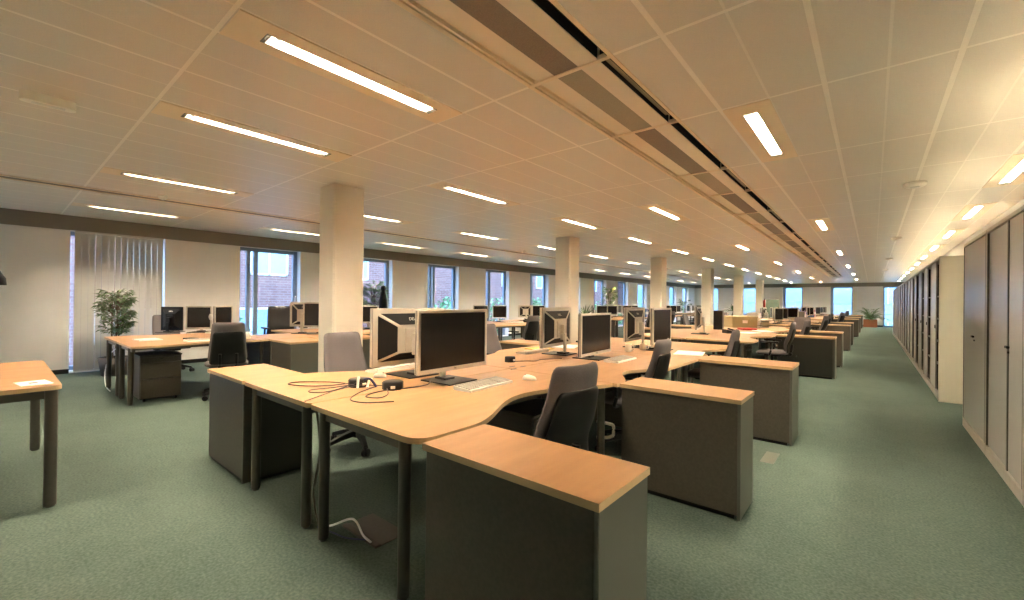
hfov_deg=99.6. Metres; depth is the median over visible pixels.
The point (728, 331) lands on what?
desk phone
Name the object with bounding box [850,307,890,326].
potted palm
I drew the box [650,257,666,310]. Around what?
column
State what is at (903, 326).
tall cabinet
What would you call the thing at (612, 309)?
monitor
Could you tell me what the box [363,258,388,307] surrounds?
window
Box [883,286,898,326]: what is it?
door
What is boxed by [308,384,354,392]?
cable
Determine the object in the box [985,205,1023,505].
tall cabinet
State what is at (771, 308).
monitor
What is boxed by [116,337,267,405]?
desk
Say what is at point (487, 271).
window
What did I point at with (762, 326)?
tray
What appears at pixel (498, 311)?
monitor
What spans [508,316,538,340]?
office chair
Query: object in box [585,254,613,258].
ceiling light
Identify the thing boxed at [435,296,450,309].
shrub
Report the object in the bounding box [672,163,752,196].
ceiling vent
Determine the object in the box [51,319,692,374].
baseboard
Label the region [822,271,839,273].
ceiling vent
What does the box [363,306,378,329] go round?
monitor
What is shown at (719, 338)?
desk
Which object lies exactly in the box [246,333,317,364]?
desk
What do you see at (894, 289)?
tall cabinet
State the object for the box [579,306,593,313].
yucca
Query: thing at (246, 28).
ceiling light
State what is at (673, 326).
desk
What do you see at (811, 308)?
monitor
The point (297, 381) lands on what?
cable
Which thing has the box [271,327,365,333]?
desk
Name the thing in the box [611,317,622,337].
desk
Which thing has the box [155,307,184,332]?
monitor
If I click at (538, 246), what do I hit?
ceiling light
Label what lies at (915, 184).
smoke detector
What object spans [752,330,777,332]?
paper sheet
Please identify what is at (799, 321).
office chair
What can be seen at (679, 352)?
paper sheet
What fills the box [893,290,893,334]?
tall cabinet
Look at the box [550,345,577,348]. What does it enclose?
paper sheet
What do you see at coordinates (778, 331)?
desk
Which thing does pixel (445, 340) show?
monitor
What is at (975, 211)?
ceiling light
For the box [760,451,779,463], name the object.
floor outlet
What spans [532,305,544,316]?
monitor
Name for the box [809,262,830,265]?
ceiling vent
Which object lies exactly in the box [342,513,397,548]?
floor outlet
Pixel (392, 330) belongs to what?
monitor
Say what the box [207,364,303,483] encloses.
base cabinet
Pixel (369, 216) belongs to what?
ceiling light
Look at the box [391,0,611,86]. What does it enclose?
ceiling vent
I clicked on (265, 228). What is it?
ceiling light
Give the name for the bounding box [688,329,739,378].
office chair
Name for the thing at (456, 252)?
ceiling light
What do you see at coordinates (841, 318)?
office chair
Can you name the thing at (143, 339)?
paper sheet
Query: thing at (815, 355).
base cabinet
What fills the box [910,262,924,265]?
ceiling light
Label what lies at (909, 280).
tall cabinet
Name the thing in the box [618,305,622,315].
monitor
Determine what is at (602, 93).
ceiling vent
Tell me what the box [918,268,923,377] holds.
tall cabinet
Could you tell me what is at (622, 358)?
keyboard
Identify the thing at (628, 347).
mug
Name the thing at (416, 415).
desk
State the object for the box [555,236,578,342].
column
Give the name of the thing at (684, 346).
desk
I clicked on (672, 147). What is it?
ceiling vent
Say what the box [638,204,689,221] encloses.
ceiling light
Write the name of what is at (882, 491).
floor
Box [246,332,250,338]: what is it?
mug
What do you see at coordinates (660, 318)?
monitor
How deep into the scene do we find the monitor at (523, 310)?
12.89 m
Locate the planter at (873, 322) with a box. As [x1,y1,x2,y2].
[863,319,876,326]
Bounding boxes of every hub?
[348,377,367,387]
[382,379,403,390]
[505,356,514,362]
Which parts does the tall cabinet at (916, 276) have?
door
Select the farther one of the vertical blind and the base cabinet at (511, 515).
the vertical blind
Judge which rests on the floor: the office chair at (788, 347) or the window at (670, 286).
the office chair at (788, 347)
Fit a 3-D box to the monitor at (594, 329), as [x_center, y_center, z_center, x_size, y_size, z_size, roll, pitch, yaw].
[0.824,0.368,4.474,0.300,0.465,0.720,1,0,36]
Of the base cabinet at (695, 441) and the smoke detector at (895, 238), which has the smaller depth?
the base cabinet at (695, 441)
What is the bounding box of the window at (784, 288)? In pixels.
[783,287,802,307]
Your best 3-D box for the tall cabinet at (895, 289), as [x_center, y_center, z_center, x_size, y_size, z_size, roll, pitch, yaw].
[15.646,0.530,17.286,0.500,1.985,1.195,0,0,40]
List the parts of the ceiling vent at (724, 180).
panel, perforated panel, panel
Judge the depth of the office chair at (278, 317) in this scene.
8.62 m
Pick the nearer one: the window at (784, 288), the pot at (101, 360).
the pot at (101, 360)
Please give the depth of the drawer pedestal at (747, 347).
8.00 m
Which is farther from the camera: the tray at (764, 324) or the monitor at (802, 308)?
the monitor at (802, 308)
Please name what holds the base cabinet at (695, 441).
on the floor
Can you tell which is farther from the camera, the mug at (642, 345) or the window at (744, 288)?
the window at (744, 288)
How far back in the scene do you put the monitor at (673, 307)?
21.08 m
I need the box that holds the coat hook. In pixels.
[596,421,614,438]
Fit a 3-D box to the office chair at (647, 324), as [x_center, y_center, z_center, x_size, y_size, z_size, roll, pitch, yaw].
[4.508,0.897,14.879,0.627,1.000,0.688,1,0,18]
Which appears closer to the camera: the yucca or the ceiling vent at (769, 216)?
the ceiling vent at (769, 216)
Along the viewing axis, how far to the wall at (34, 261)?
8.59 m
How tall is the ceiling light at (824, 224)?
0.067 m
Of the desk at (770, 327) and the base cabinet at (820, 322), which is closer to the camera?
the desk at (770, 327)
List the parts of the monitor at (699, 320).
vent panel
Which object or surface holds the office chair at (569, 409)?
on the floor
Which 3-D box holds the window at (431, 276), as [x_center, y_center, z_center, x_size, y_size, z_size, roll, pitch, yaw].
[-2.326,0.086,13.912,0.110,2.406,1.281,0,0,40]
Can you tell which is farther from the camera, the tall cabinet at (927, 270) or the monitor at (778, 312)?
the monitor at (778, 312)
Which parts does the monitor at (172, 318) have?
vent panel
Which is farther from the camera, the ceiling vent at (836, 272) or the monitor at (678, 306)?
the monitor at (678, 306)
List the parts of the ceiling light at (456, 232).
frame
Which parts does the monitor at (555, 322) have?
vent panel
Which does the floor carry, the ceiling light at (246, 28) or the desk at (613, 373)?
the desk at (613, 373)
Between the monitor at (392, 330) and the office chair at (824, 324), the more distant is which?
the office chair at (824, 324)
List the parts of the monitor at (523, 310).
vent panel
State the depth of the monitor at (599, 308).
15.41 m
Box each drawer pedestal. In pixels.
[133,350,181,401]
[487,399,544,435]
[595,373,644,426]
[717,343,751,357]
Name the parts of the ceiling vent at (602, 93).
panel, perforated panel, panel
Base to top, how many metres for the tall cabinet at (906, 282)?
1.985 m
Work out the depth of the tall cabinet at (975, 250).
4.23 m
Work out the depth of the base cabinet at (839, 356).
9.05 m
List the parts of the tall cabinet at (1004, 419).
door, door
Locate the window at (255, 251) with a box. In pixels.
[239,247,296,334]
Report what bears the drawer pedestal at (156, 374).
on the floor
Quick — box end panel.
[938,255,963,403]
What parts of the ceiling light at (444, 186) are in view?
frame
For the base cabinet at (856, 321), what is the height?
0.730 m
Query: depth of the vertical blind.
7.71 m
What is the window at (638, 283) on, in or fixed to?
in the wall at (34, 261)
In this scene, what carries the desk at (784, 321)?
on the floor
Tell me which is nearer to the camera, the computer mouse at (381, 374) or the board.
the computer mouse at (381, 374)
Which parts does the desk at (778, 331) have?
leg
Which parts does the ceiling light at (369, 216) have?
frame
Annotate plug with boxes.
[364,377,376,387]
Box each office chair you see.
[152,315,194,371]
[202,322,247,400]
[261,306,307,333]
[324,332,369,456]
[487,324,501,354]
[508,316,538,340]
[533,361,598,450]
[595,338,671,450]
[645,312,649,326]
[671,311,674,323]
[682,314,689,324]
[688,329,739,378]
[756,322,795,359]
[775,320,810,347]
[794,317,810,329]
[810,316,828,330]
[832,313,844,321]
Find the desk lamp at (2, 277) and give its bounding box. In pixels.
[0,271,6,284]
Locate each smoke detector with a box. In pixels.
[158,195,167,199]
[890,237,901,240]
[903,181,926,188]
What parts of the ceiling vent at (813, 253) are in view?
perforated panel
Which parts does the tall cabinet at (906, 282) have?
door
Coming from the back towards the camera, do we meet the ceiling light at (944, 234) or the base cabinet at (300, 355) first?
the ceiling light at (944, 234)
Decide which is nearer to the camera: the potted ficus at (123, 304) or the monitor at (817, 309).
the potted ficus at (123, 304)
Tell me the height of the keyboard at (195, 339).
0.030 m
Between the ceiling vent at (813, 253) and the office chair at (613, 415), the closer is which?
the office chair at (613, 415)
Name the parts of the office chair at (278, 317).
backrest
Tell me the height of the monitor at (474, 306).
0.460 m
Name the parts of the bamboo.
stem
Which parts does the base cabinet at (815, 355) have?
panel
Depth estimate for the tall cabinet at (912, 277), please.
10.31 m
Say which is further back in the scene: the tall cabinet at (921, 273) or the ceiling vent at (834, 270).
the ceiling vent at (834, 270)
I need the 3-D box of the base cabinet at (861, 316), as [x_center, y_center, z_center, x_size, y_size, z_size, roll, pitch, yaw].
[19.278,1.216,24.549,0.955,0.730,0.420,0,0,40]
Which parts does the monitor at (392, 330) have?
vent panel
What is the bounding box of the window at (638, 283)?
[638,283,643,306]
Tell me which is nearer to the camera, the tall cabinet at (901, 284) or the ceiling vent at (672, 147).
the ceiling vent at (672, 147)
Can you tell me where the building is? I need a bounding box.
[638,285,895,325]
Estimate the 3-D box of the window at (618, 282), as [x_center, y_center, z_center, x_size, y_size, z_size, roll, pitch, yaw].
[5.909,0.200,23.789,0.110,2.406,1.281,0,0,40]
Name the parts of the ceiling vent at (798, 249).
perforated panel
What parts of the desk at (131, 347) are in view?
leg, leg, frame, leg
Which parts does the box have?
lid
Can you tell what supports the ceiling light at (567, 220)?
attached to the ceiling
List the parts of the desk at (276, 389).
leg, frame, leg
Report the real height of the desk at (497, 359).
0.730 m
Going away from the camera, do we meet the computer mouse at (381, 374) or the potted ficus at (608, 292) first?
the computer mouse at (381, 374)
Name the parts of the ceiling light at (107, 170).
frame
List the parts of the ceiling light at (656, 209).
frame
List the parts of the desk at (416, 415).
leg, leg, frame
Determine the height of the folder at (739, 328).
0.040 m
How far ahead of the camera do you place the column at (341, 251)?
5.22 m
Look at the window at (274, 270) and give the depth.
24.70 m
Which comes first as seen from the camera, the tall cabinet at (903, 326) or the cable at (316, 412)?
the cable at (316, 412)
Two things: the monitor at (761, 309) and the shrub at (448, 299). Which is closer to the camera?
the monitor at (761, 309)
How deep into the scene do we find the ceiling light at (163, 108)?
3.54 m
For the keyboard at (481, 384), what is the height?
0.030 m
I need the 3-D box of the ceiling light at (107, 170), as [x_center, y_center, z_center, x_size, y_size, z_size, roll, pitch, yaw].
[-3.950,-1.424,5.211,0.290,0.067,1.444,0,0,40]
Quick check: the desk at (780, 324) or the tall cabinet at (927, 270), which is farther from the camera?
the desk at (780, 324)
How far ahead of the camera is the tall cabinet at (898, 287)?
15.60 m
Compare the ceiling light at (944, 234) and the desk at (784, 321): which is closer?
the ceiling light at (944, 234)
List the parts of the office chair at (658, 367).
seat, armrest, backrest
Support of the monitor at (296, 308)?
on the desk at (365, 332)
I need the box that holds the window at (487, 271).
[486,269,505,334]
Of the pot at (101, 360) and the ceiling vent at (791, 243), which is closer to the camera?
the pot at (101, 360)
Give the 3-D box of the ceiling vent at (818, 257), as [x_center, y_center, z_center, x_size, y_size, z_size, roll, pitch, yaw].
[8.914,-1.286,12.875,0.585,0.101,1.105,0,0,40]
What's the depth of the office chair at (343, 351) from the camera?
3.98 m
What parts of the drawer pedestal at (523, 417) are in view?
drawer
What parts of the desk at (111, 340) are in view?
leg, leg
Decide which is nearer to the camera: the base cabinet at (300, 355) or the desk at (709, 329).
the base cabinet at (300, 355)
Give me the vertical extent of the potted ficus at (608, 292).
2.055 m
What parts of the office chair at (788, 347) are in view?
seat, backrest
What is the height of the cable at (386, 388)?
0.017 m
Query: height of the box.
0.275 m
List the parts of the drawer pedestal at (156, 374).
drawer, drawer, drawer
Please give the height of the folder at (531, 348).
0.010 m
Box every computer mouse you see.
[373,372,385,377]
[522,374,535,380]
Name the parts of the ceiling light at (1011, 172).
frame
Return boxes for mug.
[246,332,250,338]
[625,343,633,351]
[640,343,648,349]
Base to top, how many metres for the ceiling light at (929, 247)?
0.067 m
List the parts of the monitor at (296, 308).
vent panel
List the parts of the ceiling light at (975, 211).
frame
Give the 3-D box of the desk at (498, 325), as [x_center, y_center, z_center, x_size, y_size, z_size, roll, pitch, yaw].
[-0.558,0.966,10.382,1.000,0.730,1.742,0,0,40]
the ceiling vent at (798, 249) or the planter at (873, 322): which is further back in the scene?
the planter at (873, 322)
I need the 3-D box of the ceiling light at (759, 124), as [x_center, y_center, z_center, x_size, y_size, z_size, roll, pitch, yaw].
[2.071,-1.363,3.539,0.290,0.067,1.444,0,0,40]
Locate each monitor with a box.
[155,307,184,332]
[186,306,211,332]
[213,306,232,322]
[290,302,313,333]
[303,302,318,333]
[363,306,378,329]
[370,308,443,378]
[415,309,486,385]
[473,305,487,317]
[492,305,506,321]
[518,305,531,320]
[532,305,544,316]
[539,307,576,355]
[572,313,610,360]
[596,305,607,312]
[608,305,616,317]
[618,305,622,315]
[622,305,631,314]
[623,307,650,347]
[646,308,672,350]
[670,305,676,312]
[675,305,680,314]
[691,306,709,334]
[760,308,765,320]
[762,307,769,321]
[768,307,773,320]
[769,308,782,323]
[777,308,787,322]
[788,308,797,321]
[798,312,804,316]
[801,307,809,315]
[807,307,813,317]
[815,307,820,316]
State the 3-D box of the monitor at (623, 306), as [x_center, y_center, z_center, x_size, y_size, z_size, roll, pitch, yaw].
[4.460,0.441,16.881,0.420,0.460,0.300,1,0,-20]
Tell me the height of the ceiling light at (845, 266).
0.067 m
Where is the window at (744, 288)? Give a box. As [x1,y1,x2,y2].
[743,288,755,314]
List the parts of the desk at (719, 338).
leg, frame, leg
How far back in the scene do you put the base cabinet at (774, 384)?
4.13 m
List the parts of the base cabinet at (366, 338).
panel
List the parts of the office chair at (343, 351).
backrest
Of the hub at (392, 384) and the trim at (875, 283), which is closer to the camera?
the hub at (392, 384)
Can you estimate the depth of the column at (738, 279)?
21.01 m
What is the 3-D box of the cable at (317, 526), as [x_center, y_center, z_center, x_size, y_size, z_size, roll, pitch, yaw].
[-0.946,1.296,2.395,0.368,0.016,0.029,1,0,22]
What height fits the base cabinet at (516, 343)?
0.730 m
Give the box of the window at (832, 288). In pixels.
[830,287,852,313]
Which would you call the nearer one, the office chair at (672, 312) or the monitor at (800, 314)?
the monitor at (800, 314)
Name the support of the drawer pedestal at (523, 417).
on the floor
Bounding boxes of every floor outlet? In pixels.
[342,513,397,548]
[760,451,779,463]
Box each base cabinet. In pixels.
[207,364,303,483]
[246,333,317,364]
[270,337,317,373]
[309,335,379,368]
[422,424,649,599]
[499,339,546,398]
[620,377,753,520]
[645,327,649,332]
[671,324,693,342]
[699,355,798,446]
[776,334,836,378]
[795,330,843,366]
[812,324,850,350]
[819,321,853,344]
[833,318,858,336]
[836,316,860,332]
[848,315,862,327]
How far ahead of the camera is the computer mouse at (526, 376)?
3.18 m
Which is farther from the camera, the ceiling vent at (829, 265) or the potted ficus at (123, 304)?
the ceiling vent at (829, 265)
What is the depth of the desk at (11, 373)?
2.70 m
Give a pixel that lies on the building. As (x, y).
(842, 297)
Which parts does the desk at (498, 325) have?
frame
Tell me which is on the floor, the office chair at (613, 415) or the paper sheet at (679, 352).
the office chair at (613, 415)
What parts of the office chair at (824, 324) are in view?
backrest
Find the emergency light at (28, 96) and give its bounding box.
[19,89,75,112]
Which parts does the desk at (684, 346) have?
leg, leg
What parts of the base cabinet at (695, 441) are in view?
panel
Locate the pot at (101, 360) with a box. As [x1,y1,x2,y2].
[97,355,127,376]
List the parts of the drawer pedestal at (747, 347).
drawer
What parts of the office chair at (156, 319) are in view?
backrest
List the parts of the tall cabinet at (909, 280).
door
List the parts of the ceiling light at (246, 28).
frame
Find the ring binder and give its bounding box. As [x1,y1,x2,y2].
[747,312,757,320]
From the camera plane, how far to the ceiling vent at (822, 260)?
13.85 m
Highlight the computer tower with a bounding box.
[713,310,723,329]
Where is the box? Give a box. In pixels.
[724,316,757,327]
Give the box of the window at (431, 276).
[428,264,454,309]
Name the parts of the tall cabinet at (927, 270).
door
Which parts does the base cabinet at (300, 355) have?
panel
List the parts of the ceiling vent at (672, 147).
panel, perforated panel, panel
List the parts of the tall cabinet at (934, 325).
door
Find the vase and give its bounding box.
[379,285,386,307]
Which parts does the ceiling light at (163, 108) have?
frame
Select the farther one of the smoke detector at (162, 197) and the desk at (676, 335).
the desk at (676, 335)
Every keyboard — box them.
[183,338,209,341]
[365,363,414,372]
[453,376,512,392]
[515,348,548,353]
[604,355,636,363]
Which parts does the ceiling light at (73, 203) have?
frame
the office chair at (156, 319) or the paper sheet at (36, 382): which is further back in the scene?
the office chair at (156, 319)
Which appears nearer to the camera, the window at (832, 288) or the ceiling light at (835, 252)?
the ceiling light at (835, 252)
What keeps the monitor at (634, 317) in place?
on the desk at (684, 346)
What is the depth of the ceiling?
3.38 m
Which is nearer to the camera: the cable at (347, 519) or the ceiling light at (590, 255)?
the cable at (347, 519)
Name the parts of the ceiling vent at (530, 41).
panel, perforated panel, panel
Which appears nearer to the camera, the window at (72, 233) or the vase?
the window at (72, 233)
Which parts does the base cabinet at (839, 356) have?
panel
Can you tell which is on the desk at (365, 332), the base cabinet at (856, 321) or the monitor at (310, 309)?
the monitor at (310, 309)
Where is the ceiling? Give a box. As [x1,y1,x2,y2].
[0,0,1023,284]
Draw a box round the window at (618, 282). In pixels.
[617,282,624,325]
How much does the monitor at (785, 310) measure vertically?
0.460 m
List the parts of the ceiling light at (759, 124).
frame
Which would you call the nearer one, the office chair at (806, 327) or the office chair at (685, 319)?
the office chair at (806, 327)
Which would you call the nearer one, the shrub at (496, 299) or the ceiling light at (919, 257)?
the ceiling light at (919, 257)
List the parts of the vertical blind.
head rail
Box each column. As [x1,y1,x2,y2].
[318,183,363,372]
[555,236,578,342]
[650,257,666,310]
[701,268,713,325]
[733,275,743,315]
[755,280,763,311]
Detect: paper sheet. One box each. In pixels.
[14,380,52,386]
[132,338,162,340]
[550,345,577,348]
[674,350,704,355]
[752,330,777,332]
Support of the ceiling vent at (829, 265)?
in the ceiling
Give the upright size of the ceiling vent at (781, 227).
0.101 m
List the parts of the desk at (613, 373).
leg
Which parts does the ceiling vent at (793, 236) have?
panel, perforated panel, panel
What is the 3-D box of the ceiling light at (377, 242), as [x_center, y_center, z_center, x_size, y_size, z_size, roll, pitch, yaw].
[-2.745,-1.396,10.903,0.290,0.067,1.444,0,0,40]
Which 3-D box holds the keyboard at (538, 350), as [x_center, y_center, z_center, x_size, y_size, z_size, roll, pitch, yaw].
[0.234,0.580,4.941,0.150,0.030,0.450,1,0,38]
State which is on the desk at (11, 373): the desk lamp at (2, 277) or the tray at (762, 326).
the desk lamp at (2, 277)
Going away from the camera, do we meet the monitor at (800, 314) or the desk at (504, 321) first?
the desk at (504, 321)
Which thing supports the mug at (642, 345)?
on the desk at (684, 346)
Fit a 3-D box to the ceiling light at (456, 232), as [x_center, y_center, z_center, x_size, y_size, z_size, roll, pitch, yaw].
[-0.656,-1.378,9.161,0.290,0.067,1.444,0,0,40]
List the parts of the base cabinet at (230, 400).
panel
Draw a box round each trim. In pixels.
[0,174,732,284]
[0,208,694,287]
[695,282,903,287]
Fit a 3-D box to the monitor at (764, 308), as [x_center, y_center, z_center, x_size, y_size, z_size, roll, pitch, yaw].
[8.450,0.478,14.428,0.300,0.460,0.420,0,0,45]
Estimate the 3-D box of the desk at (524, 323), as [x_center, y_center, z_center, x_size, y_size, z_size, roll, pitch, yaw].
[0.547,0.981,11.706,1.000,0.730,1.692,0,0,40]
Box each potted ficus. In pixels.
[92,289,138,376]
[600,287,617,305]
[677,299,691,323]
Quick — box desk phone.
[722,328,733,333]
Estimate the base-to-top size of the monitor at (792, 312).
0.460 m
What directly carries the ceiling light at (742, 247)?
attached to the ceiling
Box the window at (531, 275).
[530,274,544,315]
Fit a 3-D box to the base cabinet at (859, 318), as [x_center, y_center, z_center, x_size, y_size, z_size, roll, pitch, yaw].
[16.076,1.171,20.709,0.955,0.730,0.420,0,0,40]
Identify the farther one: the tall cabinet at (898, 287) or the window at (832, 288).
the window at (832, 288)
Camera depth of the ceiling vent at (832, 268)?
16.73 m
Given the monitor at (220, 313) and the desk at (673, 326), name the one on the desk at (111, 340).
the monitor at (220, 313)
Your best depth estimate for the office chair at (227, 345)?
5.52 m
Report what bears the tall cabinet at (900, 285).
on the floor
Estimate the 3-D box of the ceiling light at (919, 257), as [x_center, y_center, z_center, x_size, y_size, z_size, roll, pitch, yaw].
[11.680,-1.237,12.270,0.290,0.067,1.444,0,0,40]
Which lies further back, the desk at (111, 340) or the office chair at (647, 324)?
the office chair at (647, 324)
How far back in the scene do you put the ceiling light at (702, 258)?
13.50 m
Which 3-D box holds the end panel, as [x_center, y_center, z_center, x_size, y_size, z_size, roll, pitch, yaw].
[6.093,0.398,5.709,0.668,1.985,0.020,0,0,40]
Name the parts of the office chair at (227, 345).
seat, backrest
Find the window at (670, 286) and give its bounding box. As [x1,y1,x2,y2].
[670,286,673,304]
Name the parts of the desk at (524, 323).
leg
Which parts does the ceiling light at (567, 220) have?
frame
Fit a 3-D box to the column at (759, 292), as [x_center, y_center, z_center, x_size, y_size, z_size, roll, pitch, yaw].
[14.357,0.189,25.110,0.365,2.680,0.400,0,0,40]
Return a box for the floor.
[0,320,1023,599]
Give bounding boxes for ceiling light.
[71,202,190,219]
[100,167,252,196]
[151,101,351,161]
[220,9,461,123]
[258,227,319,235]
[364,214,413,223]
[377,242,426,248]
[427,182,519,206]
[451,231,507,240]
[456,252,494,256]
[515,259,541,262]
[531,245,555,250]
[551,217,605,229]
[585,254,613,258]
[620,236,658,244]
[625,261,646,264]
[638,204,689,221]
[665,249,692,254]
[698,257,717,261]
[721,264,738,266]
[723,99,797,162]
[730,244,753,250]
[771,261,785,264]
[807,218,834,231]
[831,250,847,255]
[842,265,853,267]
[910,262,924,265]
[915,255,932,259]
[923,244,946,251]
[934,229,964,239]
[952,202,997,220]
[982,153,1023,187]
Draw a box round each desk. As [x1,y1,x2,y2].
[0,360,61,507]
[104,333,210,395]
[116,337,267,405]
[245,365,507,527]
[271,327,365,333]
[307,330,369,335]
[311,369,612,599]
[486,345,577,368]
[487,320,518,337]
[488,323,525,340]
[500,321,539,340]
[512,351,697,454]
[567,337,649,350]
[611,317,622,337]
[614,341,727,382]
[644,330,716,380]
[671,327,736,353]
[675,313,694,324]
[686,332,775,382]
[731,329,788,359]
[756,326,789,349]
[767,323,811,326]
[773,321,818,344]
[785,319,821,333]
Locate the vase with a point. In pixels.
(383, 299)
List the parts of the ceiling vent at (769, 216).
panel, perforated panel, panel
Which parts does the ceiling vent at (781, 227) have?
panel, perforated panel, panel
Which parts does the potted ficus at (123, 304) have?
stem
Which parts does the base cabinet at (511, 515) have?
panel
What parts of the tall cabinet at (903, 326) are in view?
door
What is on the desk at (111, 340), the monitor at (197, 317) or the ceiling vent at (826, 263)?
the monitor at (197, 317)
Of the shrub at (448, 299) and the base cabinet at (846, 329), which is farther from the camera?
the shrub at (448, 299)
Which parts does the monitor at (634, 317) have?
vent panel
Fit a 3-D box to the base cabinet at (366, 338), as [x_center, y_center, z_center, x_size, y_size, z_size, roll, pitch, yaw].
[-2.569,0.934,6.669,0.635,0.730,0.830,0,0,40]
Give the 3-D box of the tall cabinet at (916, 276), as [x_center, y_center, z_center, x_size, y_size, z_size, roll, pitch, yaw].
[8.728,0.435,8.993,0.506,1.985,1.195,0,0,40]
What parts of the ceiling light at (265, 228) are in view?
frame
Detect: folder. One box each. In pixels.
[525,347,554,349]
[737,327,756,329]
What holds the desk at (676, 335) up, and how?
on the floor
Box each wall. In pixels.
[0,224,694,372]
[694,286,882,324]
[943,199,1023,255]
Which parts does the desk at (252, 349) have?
panel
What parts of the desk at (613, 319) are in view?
leg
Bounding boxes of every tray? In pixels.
[757,318,768,327]
[757,325,768,327]
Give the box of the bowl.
[640,343,645,349]
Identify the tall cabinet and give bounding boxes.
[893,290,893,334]
[894,289,894,336]
[895,289,895,337]
[896,287,897,338]
[897,287,898,341]
[899,285,900,343]
[900,284,902,346]
[902,282,904,350]
[905,280,907,353]
[907,278,910,358]
[910,276,913,363]
[914,272,918,369]
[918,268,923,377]
[923,263,930,387]
[930,257,938,399]
[962,230,986,454]
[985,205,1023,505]
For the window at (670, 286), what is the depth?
30.15 m
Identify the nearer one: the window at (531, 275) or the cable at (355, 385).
the cable at (355, 385)
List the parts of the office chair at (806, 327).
backrest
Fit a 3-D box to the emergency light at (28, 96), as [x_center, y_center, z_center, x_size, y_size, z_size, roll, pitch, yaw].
[-3.195,-1.365,2.986,0.090,0.063,0.270,0,0,40]
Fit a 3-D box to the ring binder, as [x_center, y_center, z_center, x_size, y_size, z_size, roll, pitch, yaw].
[7.038,0.522,12.661,0.282,0.332,0.070,0,0,40]
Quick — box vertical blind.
[71,230,163,371]
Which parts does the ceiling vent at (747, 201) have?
panel, perforated panel, panel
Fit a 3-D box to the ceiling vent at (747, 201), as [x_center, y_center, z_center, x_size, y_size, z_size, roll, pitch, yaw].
[3.150,-1.365,5.961,0.585,0.101,1.467,0,0,40]
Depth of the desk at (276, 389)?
2.85 m
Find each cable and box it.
[288,381,347,385]
[305,385,381,400]
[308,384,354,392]
[313,411,318,523]
[317,526,365,540]
[329,518,371,542]
[350,386,393,402]
[365,388,388,397]
[401,379,430,388]
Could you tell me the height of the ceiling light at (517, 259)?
0.067 m
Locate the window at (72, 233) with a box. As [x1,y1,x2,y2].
[69,231,157,369]
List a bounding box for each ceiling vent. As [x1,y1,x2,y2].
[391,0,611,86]
[528,49,679,137]
[609,115,729,177]
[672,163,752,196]
[702,187,774,214]
[731,207,785,224]
[747,219,797,235]
[764,231,804,241]
[774,238,811,248]
[785,245,815,252]
[791,250,821,256]
[798,254,824,259]
[802,258,828,263]
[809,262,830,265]
[812,264,833,268]
[816,267,835,269]
[818,269,837,271]
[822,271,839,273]
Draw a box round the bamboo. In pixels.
[363,280,389,305]
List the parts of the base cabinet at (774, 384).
panel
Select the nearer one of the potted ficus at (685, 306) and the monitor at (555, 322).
the monitor at (555, 322)
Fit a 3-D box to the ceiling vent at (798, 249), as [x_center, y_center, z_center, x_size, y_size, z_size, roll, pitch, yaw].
[7.267,-1.308,10.900,0.585,0.101,1.105,0,0,40]
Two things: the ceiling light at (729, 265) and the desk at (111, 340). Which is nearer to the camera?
the desk at (111, 340)
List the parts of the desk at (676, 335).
frame, leg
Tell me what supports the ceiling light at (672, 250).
attached to the ceiling
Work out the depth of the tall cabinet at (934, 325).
6.56 m
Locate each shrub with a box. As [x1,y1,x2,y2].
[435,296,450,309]
[490,297,501,330]
[533,297,541,318]
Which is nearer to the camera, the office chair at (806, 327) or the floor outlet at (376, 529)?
the floor outlet at (376, 529)
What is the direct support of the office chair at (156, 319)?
on the floor
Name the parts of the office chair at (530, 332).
backrest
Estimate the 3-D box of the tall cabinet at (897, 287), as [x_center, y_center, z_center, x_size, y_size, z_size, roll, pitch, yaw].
[14.877,0.520,16.364,0.500,1.985,1.195,0,0,40]
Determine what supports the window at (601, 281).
in the wall at (34, 261)
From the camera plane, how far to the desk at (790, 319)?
15.35 m
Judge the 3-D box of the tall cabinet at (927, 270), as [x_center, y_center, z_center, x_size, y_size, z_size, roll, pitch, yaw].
[7.191,0.413,7.150,0.506,1.985,1.195,0,0,40]
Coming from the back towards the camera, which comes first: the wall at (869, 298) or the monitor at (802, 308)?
the wall at (869, 298)
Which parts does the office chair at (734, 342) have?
seat, backrest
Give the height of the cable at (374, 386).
0.017 m
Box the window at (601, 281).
[594,279,602,309]
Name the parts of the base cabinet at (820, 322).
panel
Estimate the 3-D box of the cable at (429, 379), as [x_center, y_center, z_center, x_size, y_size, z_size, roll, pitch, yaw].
[-0.621,0.570,2.931,0.068,0.019,0.314,1,0,25]
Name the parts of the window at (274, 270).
pane, pane, pane, pane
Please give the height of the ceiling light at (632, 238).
0.067 m
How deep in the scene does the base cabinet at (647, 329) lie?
9.71 m
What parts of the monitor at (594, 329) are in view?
casing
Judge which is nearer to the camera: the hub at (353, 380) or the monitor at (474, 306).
the hub at (353, 380)
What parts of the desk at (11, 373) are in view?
frame, leg, leg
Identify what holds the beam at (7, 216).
attached to the wall at (34, 261)
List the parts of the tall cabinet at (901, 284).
door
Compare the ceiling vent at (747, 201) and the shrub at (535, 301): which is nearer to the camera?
the ceiling vent at (747, 201)
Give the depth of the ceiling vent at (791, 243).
9.85 m
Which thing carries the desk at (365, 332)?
on the floor
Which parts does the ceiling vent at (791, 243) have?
panel, perforated panel, panel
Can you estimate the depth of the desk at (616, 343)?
6.12 m
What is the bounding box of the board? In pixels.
[765,299,779,318]

